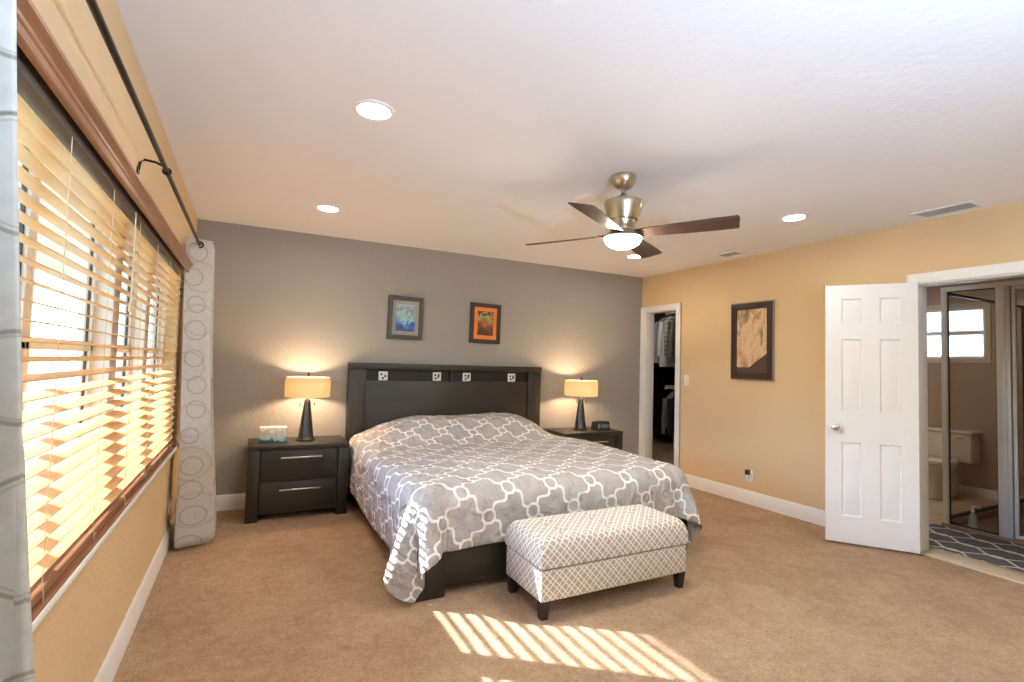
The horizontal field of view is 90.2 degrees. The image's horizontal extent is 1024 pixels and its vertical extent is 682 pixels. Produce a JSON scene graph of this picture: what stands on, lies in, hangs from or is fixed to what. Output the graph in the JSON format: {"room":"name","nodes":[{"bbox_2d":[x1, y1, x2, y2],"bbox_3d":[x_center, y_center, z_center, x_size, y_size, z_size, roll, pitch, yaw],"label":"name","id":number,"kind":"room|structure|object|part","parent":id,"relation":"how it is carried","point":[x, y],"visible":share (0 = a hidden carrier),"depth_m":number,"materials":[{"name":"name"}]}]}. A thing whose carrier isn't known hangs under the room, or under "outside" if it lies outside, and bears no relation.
{"room":"bedroom","nodes":[
{"label":"bedroom","id":0,"kind":"room"},
{"bbox_2d":[32,0,197,681],"bbox_3d":[-1.335,0.106,1.475,0.140,2.440,6.100,3,-3,-27],"label":"wall","id":1,"kind":"structure","parent":0,"point":[72,642],"depth_m":1.88,"materials":[{"name":"beige paint"}]},
{"bbox_2d":[18,142,178,632],"bbox_3d":[-1.592,0.044,2.031,0.175,1.260,3.240,3,-3,-27],"label":"window","id":2,"kind":"structure","parent":1,"relation":"in","point":[40,610],"depth_m":1.92,"materials":[{"name":"white paint"}]},
{"bbox_3d":[-1.113,-0.005,0.988,0.030,1.140,0.775,3,-3,-27],"label":"sash","id":3,"kind":"part","parent":2,"relation":"part of","materials":[{"name":"white paint"}]},
{"bbox_3d":[-1.438,0.015,1.619,0.030,1.140,0.645,3,-3,-27],"label":"sash","id":4,"kind":"part","parent":2,"relation":"part of","materials":[{"name":"white paint"}]},
{"bbox_2d":[17,0,192,608],"bbox_3d":[-1.500,0.052,2.014,0.113,1.191,3.025,3,-3,-27],"label":"window blind","id":5,"kind":"object","parent":2,"relation":"attached to","point":[74,488],"visible":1,"depth_m":1.43,"materials":[{"name":"brown wood"}]},
{"bbox_3d":[-1.123,0.056,1.224,0.059,1.131,0.008,3,-3,-27],"label":"ladder cord","id":6,"kind":"part","parent":5,"relation":"part of","materials":[{"name":"beige fabric"}]},
{"bbox_3d":[-1.327,0.069,1.621,0.059,1.131,0.008,3,-3,-27],"label":"ladder cord","id":7,"kind":"part","parent":5,"relation":"part of","materials":[{"name":"beige fabric"}]},
{"bbox_3d":[-1.546,0.625,1.989,0.052,0.024,2.995,3,-3,-27],"label":"rail","id":8,"kind":"part","parent":5,"relation":"part of","materials":[{"name":"brown wood"}]},
{"bbox_3d":[-1.531,0.081,2.017,0.059,1.131,0.008,3,-3,-27],"label":"ladder cord","id":9,"kind":"part","parent":5,"relation":"part of","materials":[{"name":"beige fabric"}]},
{"bbox_3d":[-1.425,-0.297,1.919,0.012,0.380,0.023,3,-3,-27],"label":"pull cord","id":10,"kind":"part","parent":5,"relation":"part of","materials":[{"name":"beige fabric"}]},
{"bbox_3d":[-1.735,0.094,2.413,0.059,1.131,0.008,3,-3,-27],"label":"ladder cord","id":11,"kind":"part","parent":5,"relation":"part of","materials":[{"name":"beige fabric"}]},
{"bbox_3d":[-1.939,0.106,2.809,0.059,1.131,0.008,3,-3,-27],"label":"ladder cord","id":12,"kind":"part","parent":5,"relation":"part of","materials":[{"name":"beige fabric"}]},
{"bbox_3d":[-2.143,0.118,3.206,0.059,1.131,0.008,3,-3,-27],"label":"ladder cord","id":13,"kind":"part","parent":5,"relation":"part of","materials":[{"name":"beige fabric"}]},
{"bbox_3d":[-1.576,0.664,2.020,0.100,0.022,3.240,3,-3,-27],"label":"sill","id":14,"kind":"part","parent":2,"relation":"part of","materials":[{"name":"white paint"}]},
{"bbox_3d":[-1.600,0.026,1.972,0.105,1.230,3.060,3,-3,-27],"label":"frame","id":15,"kind":"part","parent":2,"relation":"part of","materials":[{"name":"white paint"}]},
{"bbox_3d":[-1.766,0.035,2.257,0.030,1.140,0.570,3,-3,-27],"label":"sash","id":16,"kind":"part","parent":2,"relation":"part of","materials":[{"name":"white paint"}]},
{"bbox_3d":[-2.121,0.056,2.946,0.030,1.140,0.760,3,-3,-27],"label":"sash","id":17,"kind":"part","parent":2,"relation":"part of","materials":[{"name":"white paint"}]},
{"bbox_2d":[94,511,175,681],"bbox_3d":[-1.298,1.264,1.458,0.016,0.129,6.100,3,-3,-27],"label":"baseboard","id":18,"kind":"structure","parent":1,"relation":"attached to","point":[110,665],"depth_m":2.38,"materials":[{"name":"white paint"}]},
{"bbox_2d":[86,0,200,245],"bbox_3d":[-1.391,-0.713,1.951,0.123,0.070,4.250,3,-3,-27],"label":"curtain rod","id":19,"kind":"object","parent":1,"relation":"attached to","point":[93,6],"visible":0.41,"depth_m":1.52,"materials":[{"name":"brown metal"}]},
{"bbox_2d":[0,0,34,681],"bbox_3d":[-0.537,0.242,0.391,0.424,2.075,0.347,2,-3,-19],"label":"curtain","id":20,"kind":"object","parent":19,"relation":"hanging from","point":[16,636],"visible":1,"depth_m":0.51,"materials":[{"name":"grey fabric"}]},
{"bbox_2d":[174,237,216,548],"bbox_3d":[-2.180,0.342,3.587,0.261,2.075,0.318,3,-3,-27],"label":"curtain","id":21,"kind":"object","parent":19,"relation":"hanging from","point":[195,515],"visible":1,"depth_m":3.47,"materials":[{"name":"white fabric"}]},
{"bbox_2d":[168,496,170,515],"bbox_3d":[-2.324,1.119,3.466,0.010,0.120,0.074,3,-3,-27],"label":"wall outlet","id":22,"kind":"object","parent":1,"relation":"attached to","point":[169,506],"visible":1,"depth_m":3.44,"materials":[{"name":"white plastic"}]},
{"bbox_2d":[197,219,642,494],"bbox_3d":[-0.611,0.302,5.341,4.972,2.440,0.120,3,-3,-27],"label":"wall","id":23,"kind":"structure","parent":0,"point":[287,303],"depth_m":4.92,"materials":[{"name":"grey paint"}]},
{"bbox_2d":[216,493,245,510],"bbox_3d":[-0.549,1.458,5.260,4.832,0.129,0.016,3,-3,-27],"label":"baseboard","id":24,"kind":"structure","parent":23,"relation":"attached to","point":[228,501],"depth_m":4.31,"materials":[{"name":"white paint"}]},
{"bbox_2d":[387,295,423,339],"bbox_3d":[-1.052,-0.229,5.045,0.352,0.425,0.024,4,-3,-27],"label":"picture frame","id":25,"kind":"object","parent":23,"relation":"attached to","point":[405,313],"visible":1,"depth_m":5.04,"materials":[{"name":"grey wood"}]},
{"bbox_2d":[395,304,415,331],"bbox_3d":[-1.054,-0.229,5.049,0.192,0.265,0.008,4,-3,-27],"label":"print","id":26,"kind":"object","parent":25,"relation":"attached to","point":[405,314],"depth_m":5.04},
{"bbox_2d":[469,302,500,343],"bbox_3d":[-0.283,-0.187,5.440,0.352,0.425,0.024,4,-3,-27],"label":"picture frame","id":27,"kind":"object","parent":23,"relation":"attached to","point":[485,319],"visible":1,"depth_m":5.44,"materials":[{"name":"black wood"}]},
{"bbox_2d":[477,311,493,335],"bbox_3d":[-0.285,-0.187,5.443,0.184,0.257,0.008,4,-3,-27],"label":"print","id":28,"kind":"object","parent":27,"relation":"attached to","point":[485,319],"depth_m":5.44},
{"bbox_2d":[112,436,1023,681],"bbox_3d":[1.366,1.572,4.311,7.660,0.080,8.950,3,-3,-27],"label":"floor","id":29,"kind":"structure","parent":0,"point":[298,596],"depth_m":2.64,"materials":[{"name":"beige carpet"}]},
{"bbox_2d":[244,435,349,523],"bbox_3d":[-1.821,1.145,4.325,0.766,0.597,0.472,3,-3,-27],"label":"nightstand","id":30,"kind":"object","parent":29,"relation":"on","point":[292,475],"visible":0.99,"depth_m":4.15,"materials":[{"name":"brown wood"}]},
{"bbox_2d":[259,426,287,442],"bbox_3d":[-1.987,0.775,4.242,0.210,0.127,0.120,3,-3,-27],"label":"tissue box","id":31,"kind":"object","parent":30,"relation":"on","point":[267,434],"visible":1,"depth_m":4.19,"materials":[{"name":"cardboard"}]},
{"bbox_3d":[-1.741,1.261,4.158,0.580,0.245,0.032,3,-3,-27],"label":"drawer","id":32,"kind":"part","parent":30,"relation":"part of","materials":[{"name":"brown wood"}]},
{"bbox_3d":[-1.734,1.007,4.170,0.580,0.240,0.032,3,-3,-27],"label":"drawer","id":33,"kind":"part","parent":30,"relation":"part of","materials":[{"name":"brown wood"}]},
{"bbox_3d":[-1.717,1.195,4.134,0.311,0.014,0.040,3,-3,-27],"label":"handle","id":34,"kind":"part","parent":30,"relation":"part of","materials":[{"name":"silver metal"}]},
{"bbox_3d":[-1.710,0.942,4.146,0.311,0.014,0.040,3,-3,-27],"label":"handle","id":35,"kind":"part","parent":30,"relation":"part of","materials":[{"name":"silver metal"}]},
{"bbox_2d":[284,372,330,440],"bbox_3d":[-1.763,0.561,4.391,0.368,0.580,0.368,3,-3,-27],"label":"table lamp","id":36,"kind":"object","parent":30,"relation":"on","point":[308,386],"visible":1,"depth_m":4.30,"materials":[{"name":"beige fabric"}]},
{"bbox_3d":[-1.759,0.395,4.399,0.368,0.168,0.368,3,-3,-27],"label":"lamp shade","id":37,"kind":"part","parent":36,"relation":"part of","materials":[{"name":"beige fabric"}]},
{"bbox_2d":[345,362,686,601],"bbox_3d":[-0.126,0.850,4.224,2.064,1.272,2.244,3,-3,-27],"label":"bed","id":38,"kind":"object","parent":29,"relation":"on","point":[377,393],"visible":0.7,"depth_m":4.96,"materials":[{"name":"brown wood"}]},
{"bbox_3d":[-1.468,0.863,4.756,0.160,1.220,0.065,3,-3,-27],"label":"post","id":39,"kind":"part","parent":38,"relation":"part of","materials":[{"name":"brown wood"}]},
{"bbox_3d":[-1.006,1.256,3.761,0.035,0.250,2.105,3,-3,-27],"label":"rail","id":40,"kind":"part","parent":38,"relation":"part of","materials":[{"name":"black wood"}]},
{"bbox_3d":[-0.458,1.253,2.818,0.162,0.320,0.072,3,-3,-27],"label":"post","id":41,"kind":"part","parent":38,"relation":"part of","materials":[{"name":"brown wood"}]},
{"bbox_3d":[-0.624,0.903,5.191,1.745,0.985,0.042,3,-3,-27],"label":"headboard","id":42,"kind":"part","parent":38,"relation":"part of","materials":[{"name":"brown wood"}]},
{"bbox_3d":[0.353,1.282,3.243,1.680,0.255,0.038,3,-3,-27],"label":"footboard","id":43,"kind":"part","parent":38,"relation":"part of","materials":[{"name":"brown wood"}]},
{"bbox_2d":[348,412,702,602],"bbox_3d":[-0.084,1.074,4.091,2.303,0.771,2.270,3,-3,-27],"label":"duvet","id":44,"kind":"object","parent":38,"relation":"on","point":[433,486],"visible":0.99,"depth_m":3.40,"materials":[{"name":"grey fabric"}]},
{"bbox_3d":[0.221,0.949,5.622,0.159,1.220,0.065,3,-3,-27],"label":"post","id":45,"kind":"part","parent":38,"relation":"part of","materials":[{"name":"brown wood"}]},
{"bbox_3d":[1.170,1.336,3.654,0.162,0.320,0.072,3,-3,-27],"label":"post","id":46,"kind":"part","parent":38,"relation":"part of","materials":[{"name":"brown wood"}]},
{"bbox_2d":[543,427,622,449],"bbox_3d":[0.777,1.275,5.597,0.766,0.597,0.472,3,-3,-27],"label":"nightstand","id":47,"kind":"object","parent":29,"relation":"on","point":[613,438],"visible":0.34,"depth_m":5.49,"materials":[{"name":"brown wood"}]},
{"bbox_2d":[564,377,597,430],"bbox_3d":[0.759,0.687,5.629,0.368,0.580,0.368,3,-3,-27],"label":"table lamp","id":48,"kind":"object","parent":47,"relation":"on","point":[581,388],"visible":1,"depth_m":5.52,"materials":[{"name":"beige fabric"}]},
{"bbox_3d":[0.763,0.521,5.637,0.368,0.168,0.368,3,-3,-27],"label":"lamp shade","id":49,"kind":"part","parent":48,"relation":"part of","materials":[{"name":"beige fabric"}]},
{"bbox_3d":[0.864,1.137,5.441,0.580,0.240,0.032,3,-3,-27],"label":"drawer","id":50,"kind":"part","parent":47,"relation":"part of","materials":[{"name":"brown wood"}]},
{"bbox_2d":[591,421,609,430],"bbox_3d":[0.981,0.934,5.645,0.169,0.100,0.122,3,-3,-27],"label":"alarm clock","id":51,"kind":"object","parent":47,"relation":"on","point":[596,425],"visible":1,"depth_m":5.60,"materials":[{"name":"black plastic"}]},
{"bbox_2d":[505,504,687,620],"bbox_3d":[0.502,1.245,2.984,1.010,0.405,0.412,3,-3,-27],"label":"storage bench","id":52,"kind":"object","parent":29,"relation":"on","point":[553,557],"visible":1,"depth_m":2.81,"materials":[{"name":"beige fabric"}]},
{"bbox_3d":[0.002,1.383,2.915,0.052,0.096,0.052,3,-3,-27],"label":"leg","id":53,"kind":"part","parent":52,"relation":"part of","materials":[{"name":"black wood"}]},
{"bbox_3d":[0.159,1.373,2.611,0.052,0.096,0.052,3,-3,-27],"label":"leg","id":54,"kind":"part","parent":52,"relation":"part of","materials":[{"name":"black wood"}]},
{"bbox_3d":[0.506,1.114,2.990,1.010,0.143,0.412,3,-3,-27],"label":"lid","id":55,"kind":"part","parent":52,"relation":"part of","materials":[{"name":"beige fabric"}]},
{"bbox_3d":[0.994,1.416,3.039,0.052,0.096,0.052,3,-3,-27],"label":"leg","id":56,"kind":"part","parent":52,"relation":"part of","materials":[{"name":"black wood"}]},
{"bbox_2d":[928,426,981,499],"bbox_3d":[4.626,1.319,5.513,0.760,0.715,0.450,3,-3,-27],"label":"toilet","id":57,"kind":"object","parent":29,"relation":"on","point":[965,444],"visible":0.67,"depth_m":5.45,"materials":[{"name":"white ceramic"}]},
{"bbox_3d":[4.522,1.257,5.462,0.507,0.020,0.380,3,-3,-27],"label":"seat lid","id":58,"kind":"part","parent":57,"relation":"part of","materials":[{"name":"white ceramic"}]},
{"bbox_3d":[4.543,1.479,5.465,0.567,0.385,0.380,3,-3,-27],"label":"bowl","id":59,"kind":"part","parent":57,"relation":"part of","materials":[{"name":"white ceramic"}]},
{"bbox_3d":[4.523,1.276,5.461,0.525,0.018,0.392,3,-3,-27],"label":"seat","id":60,"kind":"part","parent":57,"relation":"part of","materials":[{"name":"white ceramic"}]},
{"bbox_3d":[4.866,1.163,5.641,0.220,0.310,0.430,3,-3,-27],"label":"tank","id":61,"kind":"part","parent":57,"relation":"part of","materials":[{"name":"white ceramic"}]},
{"bbox_3d":[4.869,0.991,5.648,0.235,0.035,0.450,3,-3,-27],"label":"tank lid","id":62,"kind":"part","parent":57,"relation":"part of","materials":[{"name":"white ceramic"}]},
{"bbox_2d":[929,523,1023,572],"bbox_3d":[3.675,1.558,3.638,0.730,0.014,1.440,3,-3,-27],"label":"bath rug","id":63,"kind":"object","parent":29,"relation":"on","point":[1006,554],"visible":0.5,"depth_m":3.86,"materials":[{"name":"grey fabric"}]},
{"bbox_2d":[941,280,1023,544],"bbox_3d":[4.924,0.577,4.005,1.676,2.075,1.895,3,-3,-27],"label":"shower enclosure","id":64,"kind":"object","parent":29,"relation":"on","point":[1004,520],"visible":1,"depth_m":4.12,"materials":[{"name":"glass"}]},
{"bbox_3d":[3.786,0.569,4.451,0.040,2.010,0.044,3,-3,-27],"label":"post","id":65,"kind":"part","parent":64,"relation":"part of","materials":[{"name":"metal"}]},
{"bbox_3d":[3.871,0.566,4.286,0.012,2.006,0.328,3,-3,-27],"label":"panel","id":66,"kind":"part","parent":64,"relation":"part of","materials":[{"name":"clear glass"}]},
{"bbox_2d":[968,505,980,528],"bbox_3d":[3.920,1.495,4.329,0.064,0.192,0.084,1,-3,3],"label":"pump bottle","id":67,"kind":"object","parent":64,"relation":"on","point":[972,518],"visible":0.92,"depth_m":4.32,"materials":[{"name":"plastic"}]},
{"bbox_3d":[3.964,0.557,4.099,0.054,2.010,0.090,3,-3,-27],"label":"post","id":68,"kind":"part","parent":64,"relation":"part of","materials":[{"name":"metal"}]},
{"bbox_3d":[4.131,0.548,3.780,0.024,1.990,0.620,3,-3,-27],"label":"shower door","id":69,"kind":"part","parent":64,"relation":"part of","materials":[{"name":"glass"}]},
{"bbox_2d":[116,0,1023,277],"bbox_3d":[0.900,-1.049,2.674,5.102,0.100,6.320,3,-3,-27],"label":"ceiling","id":70,"kind":"structure","parent":0,"point":[855,117],"depth_m":2.31,"materials":[{"name":"paint"}]},
{"bbox_2d":[315,204,340,211],"bbox_3d":[-1.394,-1.004,3.865,0.188,0.009,0.188,3,-3,-27],"label":"recessed light","id":71,"kind":"object","parent":70,"relation":"in","point":[323,207],"visible":1,"depth_m":3.85,"materials":[{"name":"white paint"}]},
{"bbox_2d":[352,99,394,120],"bbox_3d":[-0.632,-1.052,2.333,0.188,0.009,0.188,3,-3,-27],"label":"recessed light","id":72,"kind":"object","parent":70,"relation":"in","point":[370,109],"visible":1,"depth_m":2.32,"materials":[{"name":"white paint"}]},
{"bbox_2d":[526,172,739,258],"bbox_3d":[0.665,-0.767,3.047,0.992,0.442,0.992,2,-3,-13],"label":"ceiling fan","id":73,"kind":"object","parent":70,"relation":"hanging from","point":[622,211],"visible":1,"depth_m":2.95,"materials":[{"name":"brown wood"}]},
{"bbox_3d":[0.353,-0.636,3.225,0.578,0.037,0.136,0,-3,31],"label":"blade","id":74,"kind":"part","parent":73,"relation":"part of","materials":[{"name":"brown wood"}]},
{"bbox_3d":[0.477,-0.654,2.733,0.136,0.037,0.578,0,-3,31],"label":"blade","id":75,"kind":"part","parent":73,"relation":"part of","materials":[{"name":"brown wood"}]},
{"bbox_3d":[0.659,-0.579,3.039,0.218,0.064,0.218,3,-3,-27],"label":"lamp shade","id":76,"kind":"part","parent":73,"relation":"part of","materials":[{"name":"white glass"}]},
{"bbox_3d":[0.845,-0.616,3.349,0.136,0.037,0.578,0,-3,31],"label":"blade","id":77,"kind":"part","parent":73,"relation":"part of","materials":[{"name":"brown wood"}]},
{"bbox_3d":[0.969,-0.635,2.858,0.578,0.037,0.136,0,-3,31],"label":"blade","id":78,"kind":"part","parent":73,"relation":"part of","materials":[{"name":"brown wood"}]},
{"bbox_2d":[626,254,640,257],"bbox_3d":[1.263,-0.868,5.234,0.188,0.009,0.188,3,-3,-27],"label":"recessed light","id":79,"kind":"object","parent":70,"relation":"in","point":[630,255],"visible":0.7,"depth_m":5.24,"materials":[{"name":"white glass"}]},
{"bbox_2d":[715,250,747,257],"bbox_3d":[2.155,-0.852,5.009,0.180,0.013,0.245,3,-3,-27],"label":"ceiling vent","id":80,"kind":"object","parent":70,"relation":"in","point":[735,252],"visible":1,"depth_m":4.99,"materials":[{"name":"metal"}]},
{"bbox_2d":[780,214,808,220],"bbox_3d":[2.087,-0.912,3.775,0.188,0.009,0.188,3,-3,-27],"label":"recessed light","id":81,"kind":"object","parent":70,"relation":"in","point":[791,217],"visible":1,"depth_m":3.77,"materials":[{"name":"white paint"}]},
{"bbox_2d":[910,200,985,218],"bbox_3d":[2.985,-0.897,3.500,0.195,0.013,0.350,3,-3,-27],"label":"ceiling vent","id":82,"kind":"object","parent":70,"relation":"in","point":[967,205],"visible":1,"depth_m":3.48,"materials":[{"name":"metal"}]},
{"bbox_2d":[653,313,675,439],"bbox_3d":[3.451,0.558,8.482,0.100,2.440,3.500,3,-3,-27],"label":"wall","id":83,"kind":"structure","parent":0,"point":[657,317],"depth_m":9.60,"materials":[{"name":"paint"}]},
{"bbox_2d":[665,385,674,388],"bbox_3d":[3.345,0.745,7.606,0.870,0.070,2.050,3,-3,-27],"label":"closet rod","id":84,"kind":"object","parent":83,"relation":"attached to","point":[666,387],"visible":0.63,"depth_m":8.28,"materials":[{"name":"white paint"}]},
{"bbox_2d":[642,201,1023,510],"bbox_3d":[3.075,0.332,3.750,0.130,2.440,6.320,3,-3,-27],"label":"wall","id":85,"kind":"structure","parent":0,"point":[775,430],"depth_m":4.71,"materials":[{"name":"beige paint"}]},
{"bbox_2d":[639,303,681,467],"bbox_3d":[1.825,0.598,6.144,0.164,2.058,0.664,3,-3,-27],"label":"trim","id":86,"kind":"structure","parent":85,"relation":"attached to","point":[647,313],"depth_m":6.35,"materials":[{"name":"white paint"}]},
{"bbox_2d":[684,375,688,385],"bbox_3d":[1.964,0.444,5.749,0.010,0.120,0.074,3,-3,-27],"label":"light switch","id":87,"kind":"object","parent":85,"relation":"attached to","point":[686,377],"visible":1,"depth_m":5.74,"materials":[{"name":"white plastic"}]},
{"bbox_2d":[746,470,752,482],"bbox_3d":[2.315,1.316,4.979,0.010,0.120,0.074,3,-3,-27],"label":"wall outlet","id":88,"kind":"object","parent":85,"relation":"attached to","point":[749,478],"visible":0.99,"depth_m":4.96,"materials":[{"name":"white plastic"}]},
{"bbox_2d":[731,300,774,380],"bbox_3d":[2.354,-0.001,5.011,0.026,0.769,0.479,3,-3,-27],"label":"picture frame","id":89,"kind":"object","parent":85,"relation":"attached to","point":[752,323],"visible":1,"depth_m":4.99,"materials":[{"name":"brown wood"}]},
{"bbox_2d":[737,308,766,372],"bbox_3d":[2.357,-0.001,5.013,0.008,0.627,0.337,3,-3,-27],"label":"print","id":90,"kind":"object","parent":89,"relation":"attached to","point":[751,322],"depth_m":5.01},
{"bbox_2d":[684,473,824,526],"bbox_3d":[2.410,1.517,4.767,0.016,0.129,2.266,3,-3,-27],"label":"baseboard","id":91,"kind":"structure","parent":85,"relation":"attached to","point":[795,510],"depth_m":4.84,"materials":[{"name":"white paint"}]},
{"bbox_2d":[825,283,919,553],"bbox_3d":[2.691,0.547,3.826,0.589,1.960,0.170,0,-3,32],"label":"door","id":92,"kind":"structure","parent":85,"relation":"in","point":[872,489],"depth_m":3.83,"materials":[{"name":"white paint"}]},
{"bbox_3d":[2.473,0.658,3.898,0.056,0.056,0.068,0,-3,26],"label":"knob","id":93,"kind":"part","parent":92,"relation":"part of","materials":[{"name":"silver metal"}]},
{"bbox_2d":[907,260,1023,553],"bbox_3d":[3.189,0.518,3.494,0.164,2.050,0.761,3,-3,-27],"label":"trim","id":94,"kind":"structure","parent":85,"relation":"attached to","point":[1008,270],"depth_m":3.76,"materials":[{"name":"white paint"}]},
{"bbox_2d":[920,548,1023,583],"bbox_3d":[3.207,1.549,3.486,0.225,0.032,0.638,3,-3,-27],"label":"threshold","id":95,"kind":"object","parent":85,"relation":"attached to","point":[988,568],"depth_m":3.49,"materials":[{"name":"stone"}]},
{"bbox_2d":[927,277,1023,490],"bbox_3d":[5.407,0.457,5.075,0.120,2.440,3.950,3,-3,-27],"label":"wall","id":96,"kind":"structure","parent":0,"point":[973,406],"depth_m":5.59,"materials":[{"name":"beige paint"}]},
{"bbox_2d":[927,302,991,362],"bbox_3d":[4.939,-0.081,5.971,0.084,0.670,1.060,3,-3,-27],"label":"window","id":97,"kind":"structure","parent":96,"relation":"in","point":[970,327],"depth_m":5.73,"materials":[{"name":"white glass"}]},
{"bbox_3d":[4.960,-0.080,5.982,0.004,0.570,0.960,3,-3,-27],"label":"pane","id":98,"kind":"part","parent":97,"relation":"part of","materials":[{"name":"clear glass"}]},
{"bbox_2d":[959,484,1023,500],"bbox_3d":[4.811,1.652,5.969,0.016,0.100,1.750,3,-3,-27],"label":"trim","id":99,"kind":"structure","parent":96,"relation":"attached to","point":[963,489],"depth_m":5.50,"materials":[{"name":"white paint"}]},
{"bbox_2d":[1017,300,1023,495],"bbox_3d":[5.734,0.600,4.278,0.012,2.100,2.240,3,-3,-27],"label":"trim","id":100,"kind":"structure","parent":96,"relation":"attached to","point":[1019,337],"depth_m":5.25,"materials":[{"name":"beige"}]},
{"bbox_3d":[2.989,-0.152,8.576,0.032,0.032,2.950,3,-3,-27],"label":"closet rod","id":101,"kind":"object","parent":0,"visible":0},
{"bbox_2d":[653,363,657,423],"bbox_3d":[2.690,0.689,9.066,0.548,1.554,0.095,3,-3,-27],"label":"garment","id":102,"kind":"object","parent":101,"relation":"hanging from","point":[655,382],"visible":0.07,"depth_m":8.94,"materials":[{"name":"fabric"}]},
{"bbox_2d":[657,363,672,432],"bbox_3d":[2.748,0.757,8.950,0.549,1.699,0.094,3,-3,-27],"label":"garment","id":103,"kind":"object","parent":101,"relation":"hanging from","point":[659,369],"visible":0.19,"depth_m":8.83,"materials":[{"name":"fabric"}]},
{"bbox_2d":[662,367,668,397],"bbox_3d":[2.810,0.698,8.842,0.548,1.587,0.094,3,-3,-27],"label":"garment","id":104,"kind":"object","parent":101,"relation":"hanging from","point":[664,369],"visible":0.12,"depth_m":8.72,"materials":[{"name":"fabric"}]},
{"bbox_2d":[667,367,673,393],"bbox_3d":[2.869,0.697,8.734,0.548,1.591,0.096,3,-3,-27],"label":"garment","id":105,"kind":"object","parent":101,"relation":"hanging from","point":[669,369],"visible":0.04,"depth_m":8.62,"materials":[{"name":"fabric"}]},
{"bbox_2d":[672,367,674,435],"bbox_3d":[2.922,0.746,8.622,0.549,1.698,0.095,3,-3,-27],"label":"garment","id":106,"kind":"object","parent":101,"relation":"hanging from","point":[673,368],"visible":0.05,"depth_m":8.50,"materials":[{"name":"fabric"}]},
{"label":"outside","id":107,"kind":"structure","parent":0,"visible":0},
{"bbox_2d":[25,373,147,436],"bbox_3d":[-20.547,0.762,-5.003,39.860,0.120,80.000,3,-3,-27],"label":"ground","id":108,"kind":"structure","parent":107,"point":[37,385],"depth_m":16.21,"materials":[{"name":"white"}]},
{"bbox_3d":[2.575,-0.380,8.308,0.349,0.196,0.010,3,-3,-27],"label":"clothes hanger","id":109,"kind":"object","parent":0,"visible":0},
{"bbox_2d":[657,316,674,366],"bbox_3d":[2.567,0.013,8.293,0.497,0.822,0.096,3,-3,-27],"label":"shirt","id":110,"kind":"object","parent":109,"relation":"hanging from","point":[664,362],"visible":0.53,"depth_m":8.19,"materials":[{"name":"fabric"}]},
{"bbox_3d":[2.521,-0.377,8.415,0.365,0.196,0.010,3,-3,-27],"label":"clothes hanger","id":111,"kind":"object","parent":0,"visible":0},
{"bbox_2d":[654,317,666,362],"bbox_3d":[2.514,-0.014,8.399,0.514,0.762,0.096,3,-3,-27],"label":"shirt","id":112,"kind":"object","parent":111,"relation":"hanging from","point":[656,357],"visible":0.3,"depth_m":8.28,"materials":[{"name":"fabric"}]},
{"bbox_3d":[2.635,-0.384,8.192,0.349,0.196,0.010,3,-3,-27],"label":"clothes hanger","id":113,"kind":"object","parent":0,"visible":0},
{"bbox_2d":[664,316,675,357],"bbox_3d":[2.627,-0.061,8.175,0.496,0.682,0.094,3,-3,-27],"label":"shirt","id":114,"kind":"object","parent":113,"relation":"hanging from","point":[667,323],"visible":0.38,"depth_m":8.06,"materials":[{"name":"fabric"}]},
{"bbox_3d":[2.690,-0.387,8.086,0.349,0.196,0.010,3,-3,-27],"label":"clothes hanger","id":115,"kind":"object","parent":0,"visible":0},
{"bbox_2d":[669,320,675,362],"bbox_3d":[2.679,-0.024,8.067,0.497,0.762,0.095,3,-3,-27],"label":"shirt","id":116,"kind":"object","parent":115,"relation":"hanging from","point":[672,323],"visible":0.33,"depth_m":7.95,"materials":[{"name":"fabric"}]},
{"bbox_3d":[2.588,0.830,8.164,0.333,0.196,0.010,3,-3,-27],"label":"clothes hanger","id":117,"kind":"object","parent":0,"visible":0},
{"bbox_2d":[661,392,674,432],"bbox_3d":[2.575,1.138,8.149,0.479,0.652,0.096,3,-3,-27],"label":"shirt","id":118,"kind":"object","parent":117,"relation":"hanging from","point":[671,395],"visible":0.42,"depth_m":8.04,"materials":[{"name":"fabric"}]},
{"bbox_3d":[2.647,0.827,8.048,0.333,0.196,0.010,3,-3,-27],"label":"clothes hanger","id":119,"kind":"object","parent":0,"visible":0},
{"bbox_2d":[667,395,674,434],"bbox_3d":[2.637,1.135,8.037,0.480,0.652,0.094,3,-3,-27],"label":"shirt","id":120,"kind":"object","parent":119,"relation":"hanging from","point":[671,402],"visible":0.31,"depth_m":7.92,"materials":[{"name":"fabric"}]},
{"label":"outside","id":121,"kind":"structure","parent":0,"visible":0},
{"bbox_2d":[24,437,69,462],"bbox_3d":[-3.238,1.458,2.198,2.460,0.100,15.000,3,-3,-27],"label":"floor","id":122,"kind":"structure","parent":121,"point":[38,438],"depth_m":7.78,"materials":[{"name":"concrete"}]},
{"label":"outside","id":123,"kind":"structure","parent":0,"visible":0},
{"bbox_2d":[18,140,153,294],"bbox_3d":[-2.923,-1.075,2.439,1.910,0.120,15.000,3,-3,-27],"label":"sky","id":124,"kind":"structure","parent":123,"point":[41,258],"depth_m":5.08,"materials":[{"name":"white"}]}
]}

